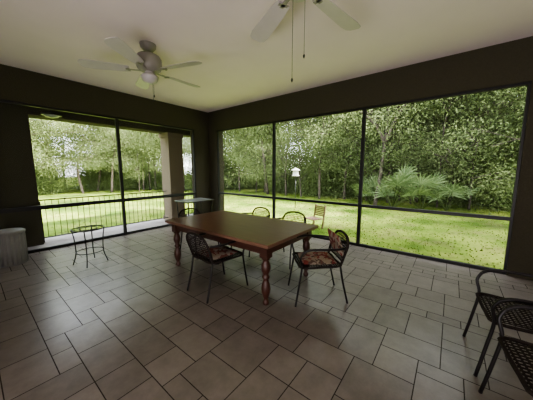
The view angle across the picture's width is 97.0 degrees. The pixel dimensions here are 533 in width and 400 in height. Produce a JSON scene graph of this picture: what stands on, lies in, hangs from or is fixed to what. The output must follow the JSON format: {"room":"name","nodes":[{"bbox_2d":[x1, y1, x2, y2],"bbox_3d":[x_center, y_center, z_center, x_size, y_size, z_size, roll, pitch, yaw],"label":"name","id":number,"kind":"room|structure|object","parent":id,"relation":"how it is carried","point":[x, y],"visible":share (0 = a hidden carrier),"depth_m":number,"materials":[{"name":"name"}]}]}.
{"room":"sunroom","nodes":[
{"label":"sunroom","id":0,"kind":"room"},
{"bbox_2d":[0,102,43,246],"bbox_3d":[-5.498,-0.536,3.810,0.500,3.300,2.460,6,9,38],"label":"wall","id":1,"kind":"structure","parent":0,"point":[18,184],"depth_m":4.44,"materials":[{"name":"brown paint"}]},
{"bbox_2d":[27,106,189,137],"bbox_3d":[-3.488,-2.179,6.181,0.400,0.640,4.050,6,9,38],"label":"trim","id":2,"kind":"structure","parent":1,"relation":"attached to","point":[33,112],"depth_m":5.49,"materials":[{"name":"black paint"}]},
{"bbox_2d":[0,64,210,214],"bbox_3d":[-3.758,-0.668,4.851,0.200,3.300,6.260,6,9,38],"label":"wall","id":3,"kind":"structure","parent":0,"point":[16,84],"depth_m":5.05,"materials":[{"name":"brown paint"}]},
{"bbox_2d":[0,99,125,253],"bbox_3d":[-3.905,-0.410,4.602,0.065,2.650,1.940,6,9,38],"label":"window","id":4,"kind":"structure","parent":3,"relation":"in","point":[52,206],"depth_m":4.69,"materials":[{"name":"black metal"}]},
{"bbox_2d":[117,117,196,234],"bbox_3d":[-2.697,-0.604,6.128,0.065,2.650,1.970,6,9,38],"label":"window","id":5,"kind":"structure","parent":3,"relation":"in","point":[118,118],"depth_m":5.92,"materials":[{"name":"black metal"}]},
{"bbox_2d":[27,214,192,249],"bbox_3d":[-4.078,0.879,5.462,1.090,0.115,6.510,6,9,38],"label":"floor","id":6,"kind":"structure","parent":0,"point":[63,239],"depth_m":5.63,"materials":[{"name":"concrete"}]},
{"bbox_2d":[39,191,167,242],"bbox_3d":[-3.814,0.306,5.948,0.040,0.900,2.770,6,9,38],"label":"railing","id":7,"kind":"object","parent":6,"relation":"on","point":[70,198],"visible":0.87,"depth_m":5.62,"materials":[{"name":"metal"}]},
{"bbox_2d":[159,132,186,219],"bbox_3d":[-2.837,-0.688,7.157,0.500,2.565,0.500,6,9,38],"label":"column","id":8,"kind":"structure","parent":6,"relation":"on","point":[171,143],"depth_m":6.99,"materials":[{"name":"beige paint"}]},
{"bbox_2d":[0,226,532,399],"bbox_3d":[-0.114,1.286,2.254,9.140,0.120,6.320,6,9,38],"label":"floor","id":9,"kind":"structure","parent":0,"point":[127,325],"depth_m":2.28,"materials":[{"name":"tile"}]},
{"bbox_2d":[0,228,28,267],"bbox_3d":[-4.114,0.751,3.775,0.400,0.555,0.400,6,9,38],"label":"bin","id":10,"kind":"object","parent":9,"relation":"on","point":[13,243],"visible":1,"depth_m":3.69,"materials":[{"name":"grey plastic"}]},
{"bbox_2d":[70,225,107,267],"bbox_3d":[-2.863,0.735,3.812,0.450,0.582,0.450,3,8,21],"label":"stand","id":11,"kind":"object","parent":9,"relation":"on","point":[91,226],"visible":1,"depth_m":3.75,"materials":[{"name":"black metal"}]},
{"bbox_2d":[175,198,213,214],"bbox_3d":[-1.864,0.356,6.173,0.580,0.737,0.814,6,9,38],"label":"bistro table","id":12,"kind":"object","parent":9,"relation":"on","point":[193,200],"visible":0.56,"depth_m":6.00,"materials":[{"name":"grey glass"}]},
{"bbox_2d":[178,208,218,258],"bbox_3d":[-1.255,0.566,4.335,0.630,0.786,0.598,6,9,40],"label":"patio chair","id":13,"kind":"object","parent":9,"relation":"on","point":[188,209],"visible":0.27,"depth_m":4.43,"materials":[{"name":"black metal"}]},
{"bbox_2d":[186,232,247,303],"bbox_3d":[-0.633,0.739,2.981,0.598,0.786,0.630,7,10,42],"label":"patio chair","id":14,"kind":"object","parent":9,"relation":"on","point":[195,254],"visible":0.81,"depth_m":2.78,"materials":[{"name":"black metal"}]},
{"bbox_2d":[199,246,237,259],"bbox_3d":[-0.624,0.661,2.981,0.400,0.045,0.400,7,10,42],"label":"seat cushion","id":15,"kind":"object","parent":14,"relation":"on","point":[219,252],"visible":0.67,"depth_m":2.92,"materials":[{"name":"fabric"}]},
{"bbox_2d":[165,210,317,304],"bbox_3d":[-0.419,0.695,3.509,2.010,0.735,1.160,6,9,38],"label":"dining table","id":16,"kind":"object","parent":9,"relation":"on","point":[264,236],"visible":0.82,"depth_m":3.10,"materials":[{"name":"brown wood"}]},
{"bbox_2d":[231,207,269,256],"bbox_3d":[-0.285,0.554,4.428,0.598,0.786,0.630,6,10,41],"label":"patio chair","id":17,"kind":"object","parent":9,"relation":"on","point":[255,209],"visible":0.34,"depth_m":4.60,"materials":[{"name":"black metal"}]},
{"bbox_2d":[276,211,305,268],"bbox_3d":[0.329,0.618,3.931,0.598,0.786,0.630,5,9,35],"label":"patio chair","id":18,"kind":"object","parent":9,"relation":"on","point":[289,212],"visible":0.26,"depth_m":4.09,"materials":[{"name":"black metal"}]},
{"bbox_2d":[288,230,348,306],"bbox_3d":[0.608,0.759,2.819,0.630,0.786,0.598,0,7,-4],"label":"patio chair","id":19,"kind":"object","parent":9,"relation":"on","point":[300,264],"visible":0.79,"depth_m":2.64,"materials":[{"name":"black metal"}]},
{"bbox_2d":[298,252,336,264],"bbox_3d":[0.594,0.689,2.809,0.400,0.035,0.400,0,7,-4],"label":"seat cushion","id":20,"kind":"object","parent":19,"relation":"on","point":[310,258],"visible":0.95,"depth_m":2.74,"materials":[{"name":"fabric"}]},
{"bbox_2d":[328,228,343,256],"bbox_3d":[0.819,0.500,2.800,0.085,0.261,0.420,0,7,-4],"label":"cushion","id":21,"kind":"object","parent":19,"relation":"on","point":[335,241],"visible":0.87,"depth_m":2.73,"materials":[{"name":"fabric"}]},
{"bbox_2d":[462,269,532,376],"bbox_3d":[1.923,0.898,1.728,0.630,0.786,0.598,5,9,32],"label":"patio chair","id":22,"kind":"object","parent":9,"relation":"on","point":[479,294],"visible":0.98,"depth_m":1.72,"materials":[{"name":"black metal"}]},
{"bbox_2d":[478,305,532,396],"bbox_3d":[1.593,0.967,1.191,0.630,0.786,0.598,4,8,30],"label":"patio chair","id":23,"kind":"object","parent":9,"relation":"on","point":[501,339],"visible":1,"depth_m":1.42,"materials":[{"name":"black metal"}]},
{"bbox_2d":[0,0,532,111],"bbox_3d":[-0.422,-2.159,2.309,10.630,0.300,7.110,6,9,38],"label":"ceiling","id":24,"kind":"structure","parent":0,"point":[48,37],"depth_m":3.12,"materials":[{"name":"paint"}]},
{"bbox_2d":[41,110,61,117],"bbox_3d":[-4.166,-1.937,4.525,0.310,0.700,0.310,6,9,38],"label":"hanging light","id":25,"kind":"object","parent":24,"relation":"hanging from","point":[50,114],"visible":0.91,"depth_m":4.50,"materials":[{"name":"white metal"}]},
{"bbox_2d":[77,37,201,101],"bbox_3d":[-1.585,-1.755,3.314,1.587,0.755,1.519,6,9,38],"label":"ceiling fan","id":26,"kind":"object","parent":24,"relation":"hanging from","point":[146,61],"visible":1,"depth_m":3.12,"materials":[{"name":"wood"}]},
{"bbox_2d":[250,0,360,81],"bbox_3d":[0.301,-1.452,1.839,1.680,0.985,1.682,6,9,38],"label":"ceiling fan","id":27,"kind":"object","parent":24,"relation":"hanging from","point":[265,27],"visible":1,"depth_m":2.20,"materials":[{"name":"wood"}]},
{"bbox_2d":[38,177,510,269],"bbox_3d":[-0.845,0.730,7.170,130.000,0.001,130.000,6,9,38],"label":"lawn","id":28,"kind":"structure","parent":0,"point":[429,228],"depth_m":7.82,"materials":[{"name":"plant"}]},
{"bbox_2d":[29,120,53,167],"bbox_3d":[-15.302,-5.590,12.766,6.522,11.346,6.438,-5,9,-33],"label":"tree","id":29,"kind":"object","parent":28,"relation":"on","point":[35,120],"visible":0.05,"depth_m":14.74,"materials":[{"name":"green plant"}]},
{"bbox_2d":[31,124,76,190],"bbox_3d":[-17.102,-5.809,17.785,5.955,10.495,6.033,-5,9,-36],"label":"tree","id":30,"kind":"object","parent":28,"relation":"on","point":[31,124],"visible":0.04,"depth_m":17.93,"materials":[{"name":"green plant"}]},
{"bbox_2d":[36,168,72,194],"bbox_3d":[-15.263,-0.797,15.735,4.185,2.766,3.979,-7,10,-45],"label":"shrub","id":31,"kind":"object","parent":28,"relation":"on","point":[55,179],"visible":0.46,"depth_m":15.82,"materials":[{"name":"green plant"}]},
{"bbox_2d":[35,157,73,195],"bbox_3d":[-16.020,-1.353,15.616,4.871,4.272,4.923,-7,10,-43],"label":"shrub","id":32,"kind":"object","parent":28,"relation":"on","point":[46,157],"visible":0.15,"depth_m":15.79,"materials":[{"name":"green plant"}]},
{"bbox_2d":[34,125,88,188],"bbox_3d":[-16.646,-6.034,18.845,5.046,10.653,6.470,4,8,26],"label":"tree","id":33,"kind":"object","parent":28,"relation":"on","point":[34,125],"visible":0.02,"depth_m":18.67,"materials":[{"name":"green plant"}]},
{"bbox_2d":[29,118,94,182],"bbox_3d":[-13.655,-4.207,13.568,6.369,8.374,5.683,-2,8,-19],"label":"tree","id":34,"kind":"object","parent":28,"relation":"on","point":[56,126],"visible":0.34,"depth_m":14.22,"materials":[{"name":"green plant"}]},
{"bbox_2d":[45,163,79,192],"bbox_3d":[-15.121,-1.443,17.204,2.776,2.962,2.734,4,8,31],"label":"shrub","id":35,"kind":"object","parent":28,"relation":"on","point":[67,178],"visible":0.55,"depth_m":17.20,"materials":[{"name":"green plant"}]},
{"bbox_2d":[29,118,102,192],"bbox_3d":[-14.828,-5.026,15.795,7.195,9.460,6.420,-3,8,-23],"label":"tree","id":36,"kind":"object","parent":28,"relation":"on","point":[42,140],"visible":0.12,"depth_m":15.88,"materials":[{"name":"green plant"}]},
{"bbox_2d":[58,166,89,188],"bbox_3d":[-16.364,-2.403,22.225,5.941,5.155,5.878,1,7,10],"label":"shrub","id":37,"kind":"object","parent":28,"relation":"on","point":[74,171],"visible":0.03,"depth_m":20.88,"materials":[{"name":"green plant"}]},
{"bbox_2d":[34,120,114,190],"bbox_3d":[-12.971,-7.153,16.709,7.756,13.492,7.656,-4,8,-28],"label":"tree","id":38,"kind":"object","parent":28,"relation":"on","point":[91,127],"visible":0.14,"depth_m":16.56,"materials":[{"name":"green plant"}]},
{"bbox_2d":[30,118,122,193],"bbox_3d":[-12.629,-5.927,16.371,6.380,11.098,6.298,-1,7,-7],"label":"tree","id":39,"kind":"object","parent":28,"relation":"on","point":[81,148],"visible":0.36,"depth_m":15.78,"materials":[{"name":"green plant"}]},
{"bbox_2d":[72,163,108,191],"bbox_3d":[-13.840,-1.627,18.475,2.801,3.035,2.845,6,9,39],"label":"shrub","id":40,"kind":"object","parent":28,"relation":"on","point":[82,171],"visible":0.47,"depth_m":18.18,"materials":[{"name":"green plant"}]},
{"bbox_2d":[61,125,128,179],"bbox_3d":[-14.125,-5.401,20.567,6.836,8.988,6.100,-7,10,-44],"label":"tree","id":41,"kind":"object","parent":28,"relation":"on","point":[79,125],"visible":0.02,"depth_m":20.05,"materials":[{"name":"green plant"}]},
{"bbox_2d":[75,156,126,190],"bbox_3d":[-13.357,-2.126,19.240,4.028,4.364,4.090,3,8,22],"label":"shrub","id":42,"kind":"object","parent":28,"relation":"on","point":[108,165],"visible":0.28,"depth_m":18.64,"materials":[{"name":"green plant"}]},
{"bbox_2d":[68,125,147,192],"bbox_3d":[-10.620,-5.583,16.264,5.919,10.431,5.996,0,7,1],"label":"tree","id":43,"kind":"object","parent":28,"relation":"on","point":[114,145],"visible":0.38,"depth_m":16.08,"materials":[{"name":"green plant"}]},
{"bbox_2d":[92,171,137,190],"bbox_3d":[-12.496,-1.259,19.448,4.077,2.694,3.876,-1,7,-9],"label":"shrub","id":44,"kind":"object","parent":28,"relation":"on","point":[107,176],"visible":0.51,"depth_m":18.63,"materials":[{"name":"green plant"}]},
{"bbox_2d":[84,125,159,191],"bbox_3d":[-9.625,-4.361,17.230,5.885,7.738,5.252,-4,8,-26],"label":"tree","id":45,"kind":"object","parent":28,"relation":"on","point":[137,166],"visible":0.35,"depth_m":16.67,"materials":[{"name":"green plant"}]},
{"bbox_2d":[86,126,160,190],"bbox_3d":[-9.957,-6.066,18.010,6.835,10.951,6.083,-3,8,-22],"label":"tree","id":46,"kind":"object","parent":28,"relation":"on","point":[86,126],"visible":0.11,"depth_m":17.28,"materials":[{"name":"green plant"}]},
{"bbox_2d":[106,171,140,190],"bbox_3d":[-11.570,-1.421,19.392,2.872,2.519,2.903,4,8,29],"label":"shrub","id":47,"kind":"object","parent":28,"relation":"on","point":[128,177],"visible":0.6,"depth_m":19.13,"materials":[{"name":"green plant"}]},
{"bbox_2d":[100,155,153,189],"bbox_3d":[-11.616,-2.040,20.903,4.937,4.329,4.989,-2,8,-19],"label":"shrub","id":48,"kind":"object","parent":28,"relation":"on","point":[122,155],"visible":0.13,"depth_m":20.15,"materials":[{"name":"green plant"}]},
{"bbox_2d":[104,133,160,189],"bbox_3d":[-9.530,-6.459,18.937,6.391,11.506,7.181,3,8,20],"label":"tree","id":49,"kind":"object","parent":28,"relation":"on","point":[155,133],"visible":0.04,"depth_m":18.64,"materials":[{"name":"green plant"}]},
{"bbox_2d":[127,164,153,189],"bbox_3d":[-10.687,-1.818,20.189,2.718,2.946,2.761,5,9,37],"label":"shrub","id":50,"kind":"object","parent":28,"relation":"on","point":[145,179],"visible":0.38,"depth_m":19.81,"materials":[{"name":"green plant"}]},
{"bbox_2d":[103,130,186,189],"bbox_3d":[-9.067,-7.504,19.017,8.246,13.576,6.430,1,7,11],"label":"tree","id":51,"kind":"object","parent":28,"relation":"on","point":[128,130],"visible":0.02,"depth_m":19.23,"materials":[{"name":"green plant"}]},
{"bbox_2d":[141,172,159,188],"bbox_3d":[-10.138,-1.613,20.807,2.929,2.568,2.960,-5,9,-36],"label":"shrub","id":52,"kind":"object","parent":28,"relation":"on","point":[146,172],"visible":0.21,"depth_m":20.30,"materials":[{"name":"green plant"}]},
{"bbox_2d":[112,130,190,190],"bbox_3d":[-7.817,-6.068,17.367,6.177,11.120,6.940,-6,9,-39],"label":"tree","id":53,"kind":"object","parent":28,"relation":"on","point":[151,136],"visible":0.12,"depth_m":16.62,"materials":[{"name":"green plant"}]},
{"bbox_2d":[126,134,190,190],"bbox_3d":[-6.691,-6.163,17.832,6.986,11.192,6.217,0,7,-3],"label":"tree","id":54,"kind":"object","parent":28,"relation":"on","point":[151,134],"visible":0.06,"depth_m":17.15,"materials":[{"name":"green plant"}]},
{"bbox_2d":[130,130,191,173],"bbox_3d":[-7.116,-5.757,18.360,5.685,10.235,6.388,2,8,15],"label":"tree","id":55,"kind":"object","parent":28,"relation":"on","point":[132,130],"visible":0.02,"depth_m":17.73,"materials":[{"name":"green plant"}]},
{"bbox_2d":[136,167,190,190],"bbox_3d":[-8.224,-1.486,20.318,4.938,3.432,5.194,4,8,26],"label":"shrub","id":56,"kind":"object","parent":28,"relation":"on","point":[159,185],"visible":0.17,"depth_m":19.39,"materials":[{"name":"green plant"}]},
{"bbox_2d":[184,164,229,190],"bbox_3d":[-5.662,-1.443,19.521,5.472,3.803,5.756,0,7,3],"label":"shrub","id":57,"kind":"object","parent":28,"relation":"on","point":[187,174],"visible":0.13,"depth_m":18.62,"materials":[{"name":"green plant"}]},
{"bbox_2d":[182,131,237,167],"bbox_3d":[-4.691,-6.944,18.038,7.317,12.728,7.223,3,8,21],"label":"tree","id":58,"kind":"object","parent":28,"relation":"on","point":[236,131],"visible":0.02,"depth_m":16.94,"materials":[{"name":"green plant"}]},
{"bbox_2d":[184,129,246,168],"bbox_3d":[-3.484,-6.582,17.074,7.038,12.243,6.948,-3,8,-25],"label":"tree","id":59,"kind":"object","parent":28,"relation":"on","point":[224,133],"visible":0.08,"depth_m":17.07,"materials":[{"name":"green plant"}]},
{"bbox_2d":[188,132,248,187],"bbox_3d":[-3.109,-5.036,19.915,7.564,8.458,6.365,6,10,40],"label":"tree","id":60,"kind":"object","parent":28,"relation":"on","point":[233,173],"visible":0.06,"depth_m":18.72,"materials":[{"name":"green plant"}]},
{"bbox_2d":[189,138,251,190],"bbox_3d":[-3.843,-3.019,20.186,6.489,6.924,6.390,-3,8,-23],"label":"tree","id":61,"kind":"object","parent":28,"relation":"on","point":[229,138],"visible":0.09,"depth_m":19.43,"materials":[{"name":"green plant"}]},
{"bbox_2d":[229,172,263,189],"bbox_3d":[-1.927,-1.374,20.627,3.740,2.472,3.556,-6,9,-40],"label":"shrub","id":62,"kind":"object","parent":28,"relation":"on","point":[248,183],"visible":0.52,"depth_m":20.04,"materials":[{"name":"green plant"}]},
{"bbox_2d":[237,170,270,188],"bbox_3d":[-1.248,-1.520,21.577,3.788,2.633,3.985,0,7,-3],"label":"shrub","id":63,"kind":"object","parent":28,"relation":"on","point":[251,170],"visible":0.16,"depth_m":20.90,"materials":[{"name":"green plant"}]},
{"bbox_2d":[223,122,292,190],"bbox_3d":[-1.932,-6.711,17.545,7.723,12.375,6.874,-7,10,-44],"label":"tree","id":64,"kind":"object","parent":28,"relation":"on","point":[240,144],"visible":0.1,"depth_m":16.49,"materials":[{"name":"green plant"}]},
{"bbox_2d":[224,122,291,191],"bbox_3d":[-0.761,-5.941,17.004,6.222,10.965,6.303,0,7,-1],"label":"tree","id":65,"kind":"object","parent":28,"relation":"on","point":[290,122],"visible":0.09,"depth_m":16.52,"materials":[{"name":"green plant"}]},
{"bbox_2d":[223,127,295,191],"bbox_3d":[-0.519,-4.762,16.750,6.564,8.723,7.801,-1,7,-10],"label":"tree","id":66,"kind":"object","parent":28,"relation":"on","point":[233,163],"visible":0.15,"depth_m":15.99,"materials":[{"name":"green plant"}]},
{"bbox_2d":[228,123,296,191],"bbox_3d":[-0.167,-4.250,16.967,5.735,7.621,6.816,5,9,33],"label":"tree","id":67,"kind":"object","parent":28,"relation":"on","point":[246,156],"visible":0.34,"depth_m":15.66,"materials":[{"name":"green plant"}]},
{"bbox_2d":[224,123,311,193],"bbox_3d":[-0.304,-7.146,16.022,7.850,13.656,7.750,-7,10,-43],"label":"tree","id":68,"kind":"object","parent":28,"relation":"on","point":[262,143],"visible":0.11,"depth_m":15.73,"materials":[{"name":"green plant"}]},
{"bbox_2d":[38,189,509,268],"bbox_3d":[-3.734,0.674,7.530,25.040,0.061,19.047,6,9,38],"label":"grass tufts","id":69,"kind":"object","parent":28,"relation":"on","point":[238,192],"visible":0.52,"depth_m":8.30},
{"bbox_2d":[269,178,297,193],"bbox_3d":[1.148,-0.816,16.988,2.690,1.870,2.830,1,7,4],"label":"shrub","id":70,"kind":"object","parent":28,"relation":"on","point":[277,185],"visible":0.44,"depth_m":16.62,"materials":[{"name":"green plant"}]},
{"bbox_2d":[257,147,312,193],"bbox_3d":[1.610,-1.765,17.845,5.552,4.817,5.493,2,8,18],"label":"shrub","id":71,"kind":"object","parent":28,"relation":"on","point":[294,147],"visible":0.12,"depth_m":16.84,"materials":[{"name":"green plant"}]},
{"bbox_2d":[280,159,309,193],"bbox_3d":[2.225,-1.516,16.939,3.059,3.315,3.107,-1,7,-6],"label":"shrub","id":72,"kind":"object","parent":28,"relation":"on","point":[295,159],"visible":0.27,"depth_m":16.45,"materials":[{"name":"green plant"}]},
{"bbox_2d":[292,168,298,207],"bbox_3d":[1.244,-0.506,10.102,0.340,1.710,0.420,2,8,15],"label":"bird feeder","id":73,"kind":"object","parent":28,"relation":"on","point":[295,170],"visible":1,"depth_m":9.92,"materials":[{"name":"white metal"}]},
{"bbox_2d":[253,115,339,194],"bbox_3d":[1.438,-5.420,14.741,6.545,10.486,5.825,-1,7,-9],"label":"tree","id":74,"kind":"object","parent":28,"relation":"on","point":[285,136],"visible":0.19,"depth_m":13.87,"materials":[{"name":"green plant"}]},
{"bbox_2d":[245,117,357,196],"bbox_3d":[1.826,-3.889,13.607,6.937,7.756,5.837,2,7,14],"label":"tree","id":75,"kind":"object","parent":28,"relation":"on","point":[310,169],"visible":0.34,"depth_m":13.46,"materials":[{"name":"green plant"}]},
{"bbox_2d":[285,118,329,167],"bbox_3d":[3.679,-6.351,18.391,6.575,11.437,6.490,2,8,17],"label":"tree","id":76,"kind":"object","parent":28,"relation":"on","point":[321,118],"visible":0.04,"depth_m":17.78,"materials":[{"name":"green plant"}]},
{"bbox_2d":[290,164,329,193],"bbox_3d":[3.666,-1.031,16.713,5.235,3.459,4.977,0,7,3],"label":"shrub","id":77,"kind":"object","parent":28,"relation":"on","point":[301,164],"visible":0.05,"depth_m":15.74,"materials":[{"name":"green plant"}]},
{"bbox_2d":[291,163,332,196],"bbox_3d":[3.429,-1.222,16.014,3.994,3.503,4.036,1,7,4],"label":"shrub","id":78,"kind":"object","parent":28,"relation":"on","point":[305,163],"visible":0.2,"depth_m":15.47,"materials":[{"name":"green plant"}]},
{"bbox_2d":[306,204,325,229],"bbox_3d":[1.361,0.473,6.652,0.472,0.640,0.425,-4,9,-32],"label":"garden chair","id":79,"kind":"object","parent":28,"relation":"on","point":[313,218],"visible":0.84,"depth_m":6.63,"materials":[{"name":"brown wood"}]},
{"bbox_2d":[261,111,374,198],"bbox_3d":[3.200,-6.115,12.810,7.732,12.389,6.882,-4,8,-27],"label":"tree","id":80,"kind":"object","parent":28,"relation":"on","point":[336,116],"visible":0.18,"depth_m":12.10,"materials":[{"name":"green plant"}]},
{"bbox_2d":[292,158,367,199],"bbox_3d":[3.862,-0.896,15.262,5.714,3.776,5.433,-2,8,-18],"label":"shrub","id":81,"kind":"object","parent":28,"relation":"on","point":[328,173],"visible":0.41,"depth_m":14.13,"materials":[{"name":"green plant"}]},
{"bbox_2d":[316,166,353,197],"bbox_3d":[4.583,-1.012,15.151,3.546,3.077,3.509,6,10,40],"label":"shrub","id":82,"kind":"object","parent":28,"relation":"on","point":[344,166],"visible":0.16,"depth_m":14.47,"materials":[{"name":"green plant"}]},
{"bbox_2d":[317,165,363,198],"bbox_3d":[4.961,-1.050,14.847,3.880,3.402,3.921,6,9,39],"label":"shrub","id":83,"kind":"object","parent":28,"relation":"on","point":[349,165],"visible":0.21,"depth_m":14.15,"materials":[{"name":"green plant"}]},
{"bbox_2d":[313,122,396,199],"bbox_3d":[5.410,-2.126,14.543,5.948,6.346,5.857,2,8,17],"label":"shrub","id":84,"kind":"object","parent":28,"relation":"on","point":[330,188],"visible":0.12,"depth_m":13.54,"materials":[{"name":"green plant"}]},
{"bbox_2d":[314,110,399,174],"bbox_3d":[5.659,-5.170,13.803,7.811,10.269,6.970,0,7,-3],"label":"tree","id":85,"kind":"object","parent":28,"relation":"on","point":[374,110],"visible":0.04,"depth_m":12.48,"materials":[{"name":"green plant"}]},
{"bbox_2d":[331,156,386,199],"bbox_3d":[5.287,-1.104,13.513,3.136,3.398,3.184,5,9,36],"label":"shrub","id":86,"kind":"object","parent":28,"relation":"on","point":[358,156],"visible":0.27,"depth_m":13.21,"materials":[{"name":"green plant"}]},
{"bbox_2d":[302,104,419,198],"bbox_3d":[4.845,-5.134,12.181,6.001,10.575,6.079,3,8,25],"label":"tree","id":87,"kind":"object","parent":28,"relation":"on","point":[336,162],"visible":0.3,"depth_m":12.19,"materials":[{"name":"green plant"}]},
{"bbox_2d":[323,104,411,204],"bbox_3d":[6.625,-4.668,10.553,9.794,10.077,4.848,3,8,25],"label":"tree","id":88,"kind":"object","parent":28,"relation":"on","point":[383,138],"visible":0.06,"depth_m":10.59,"materials":[{"name":"green plant"}]},
{"bbox_2d":[348,174,393,203],"bbox_3d":[4.814,-0.531,11.049,1.965,1.537,1.903,-2,8,-18],"label":"palmetto","id":89,"kind":"object","parent":28,"relation":"on","point":[372,184],"visible":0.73,"depth_m":11.02,"materials":[{"name":"green plant"}]},
{"bbox_2d":[301,103,450,200],"bbox_3d":[5.071,-3.753,12.212,5.902,7.843,7.014,-1,7,-4],"label":"tree","id":90,"kind":"object","parent":28,"relation":"on","point":[376,159],"visible":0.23,"depth_m":10.86,"materials":[{"name":"green plant"}]},
{"bbox_2d":[372,164,427,206],"bbox_3d":[5.418,-0.571,9.685,2.269,1.965,2.072,6,9,38],"label":"palmetto","id":91,"kind":"object","parent":28,"relation":"on","point":[402,178],"visible":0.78,"depth_m":9.42,"materials":[{"name":"green plant"}]},
{"bbox_2d":[327,103,482,200],"bbox_3d":[6.859,-4.079,11.703,7.727,8.639,6.501,-2,8,-15],"label":"tree","id":92,"kind":"object","parent":28,"relation":"on","point":[418,103],"visible":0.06,"depth_m":11.05,"materials":[{"name":"green plant"}]},
{"bbox_2d":[310,101,511,202],"bbox_3d":[6.186,-5.678,10.913,6.662,11.994,7.486,-3,8,-19],"label":"tree","id":93,"kind":"object","parent":28,"relation":"on","point":[397,106],"visible":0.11,"depth_m":10.29,"materials":[{"name":"green plant"}]},
{"bbox_2d":[391,160,439,201],"bbox_3d":[7.916,-0.943,12.712,2.956,3.203,3.002,1,7,10],"label":"shrub","id":94,"kind":"object","parent":28,"relation":"on","point":[408,160],"visible":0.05,"depth_m":12.27,"materials":[{"name":"green plant"}]},
{"bbox_2d":[388,172,451,208],"bbox_3d":[6.273,-0.394,9.675,2.432,1.616,2.503,6,9,38],"label":"palmetto","id":95,"kind":"object","parent":28,"relation":"on","point":[430,181],"visible":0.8,"depth_m":8.97,"materials":[{"name":"green plant"}]},
{"bbox_2d":[366,99,473,201],"bbox_3d":[7.174,-5.497,11.857,6.465,11.393,6.549,5,9,33],"label":"tree","id":96,"kind":"object","parent":28,"relation":"on","point":[415,198],"visible":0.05,"depth_m":11.12,"materials":[{"name":"green plant"}]},
{"bbox_2d":[326,90,518,203],"bbox_3d":[6.700,-3.854,10.994,6.295,8.365,7.481,-7,10,-42],"label":"tree","id":97,"kind":"object","parent":28,"relation":"on","point":[422,114],"visible":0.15,"depth_m":9.97,"materials":[{"name":"green plant"}]},
{"bbox_2d":[387,114,480,200],"bbox_3d":[9.306,-2.388,13.905,7.013,7.483,6.906,-6,10,-41],"label":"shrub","id":98,"kind":"object","parent":28,"relation":"on","point":[439,114],"visible":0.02,"depth_m":12.47,"materials":[{"name":"green plant"}]},
{"bbox_2d":[369,89,519,207],"bbox_3d":[7.289,-3.038,9.575,6.322,7.069,5.319,-3,8,-23],"label":"tree","id":99,"kind":"object","parent":28,"relation":"on","point":[457,97],"visible":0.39,"depth_m":9.43,"materials":[{"name":"green plant"}]},
{"bbox_2d":[374,88,525,204],"bbox_3d":[8.803,-6.089,10.190,6.152,12.989,7.889,-4,8,-27],"label":"tree","id":100,"kind":"object","parent":28,"relation":"on","point":[505,94],"visible":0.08,"depth_m":9.37,"materials":[{"name":"green plant"}]},
{"bbox_2d":[422,182,480,210],"bbox_3d":[7.391,-0.224,9.441,2.295,1.335,1.786,0,7,-1],"label":"palmetto","id":101,"kind":"object","parent":28,"relation":"on","point":[453,187],"visible":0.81,"depth_m":9.29,"materials":[{"name":"green plant"}]},
{"bbox_2d":[418,174,485,204],"bbox_3d":[9.009,-0.453,11.566,3.047,2.644,3.015,-1,7,-6],"label":"shrub","id":102,"kind":"object","parent":28,"relation":"on","point":[465,174],"visible":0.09,"depth_m":11.22,"materials":[{"name":"green plant"}]},
{"bbox_2d":[397,86,526,209],"bbox_3d":[8.514,-3.957,9.282,6.091,8.974,6.826,3,8,26],"label":"tree","id":103,"kind":"object","parent":28,"relation":"on","point":[481,98],"visible":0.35,"depth_m":8.87,"materials":[{"name":"green plant"}]},
{"bbox_2d":[430,87,526,209],"bbox_3d":[9.731,-3.498,8.311,7.456,8.337,6.274,-7,10,-43],"label":"tree","id":104,"kind":"object","parent":28,"relation":"on","point":[497,176],"visible":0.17,"depth_m":8.53,"materials":[{"name":"green plant"}]},
{"bbox_2d":[435,101,521,204],"bbox_3d":[7.516,-2.528,4.738,5.482,7.285,6.515,-2,7,-12],"label":"tree","id":105,"kind":"object","parent":28,"relation":"on","point":[481,119],"visible":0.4,"depth_m":6.28,"materials":[{"name":"green plant"}]},
{"bbox_2d":[433,89,524,214],"bbox_3d":[10.082,-1.538,9.614,5.979,6.479,6.072,-2,8,-17],"label":"tree","id":106,"kind":"object","parent":28,"relation":"on","point":[516,125],"visible":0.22,"depth_m":9.23,"materials":[{"name":"green plant"}]},
{"bbox_2d":[452,148,518,211],"bbox_3d":[9.624,-0.654,10.006,3.125,3.387,3.174,1,7,11],"label":"shrub","id":107,"kind":"object","parent":28,"relation":"on","point":[485,167],"visible":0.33,"depth_m":9.77,"materials":[{"name":"green plant"}]},
{"bbox_2d":[467,86,526,140],"bbox_3d":[9.199,-4.998,6.316,5.581,11.782,7.156,-2,8,-18],"label":"tree","id":108,"kind":"object","parent":28,"relation":"on","point":[488,106],"visible":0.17,"depth_m":7.67,"materials":[{"name":"green plant"}]},
{"bbox_2d":[208,36,532,279],"bbox_3d":[1.803,-0.639,4.624,9.330,3.300,0.250,6,9,38],"label":"wall","id":109,"kind":"structure","parent":0,"point":[511,62],"depth_m":3.71,"materials":[{"name":"brown paint"}]},
{"bbox_2d":[217,121,273,217],"bbox_3d":[-0.631,-0.645,6.445,2.070,2.650,0.065,6,9,38],"label":"window","id":110,"kind":"structure","parent":109,"relation":"in","point":[267,123],"depth_m":6.47,"materials":[{"name":"black metal"}]},
{"bbox_2d":[273,107,363,245],"bbox_3d":[1.002,-0.482,5.172,2.084,2.650,0.065,6,9,38],"label":"window","id":111,"kind":"structure","parent":109,"relation":"in","point":[356,109],"depth_m":5.04,"materials":[{"name":"black metal"}]},
{"bbox_2d":[357,81,531,274],"bbox_3d":[2.646,-0.319,3.892,2.096,2.650,0.065,6,9,38],"label":"window","id":112,"kind":"structure","parent":109,"relation":"in","point":[528,84],"depth_m":3.63,"materials":[{"name":"black metal"}]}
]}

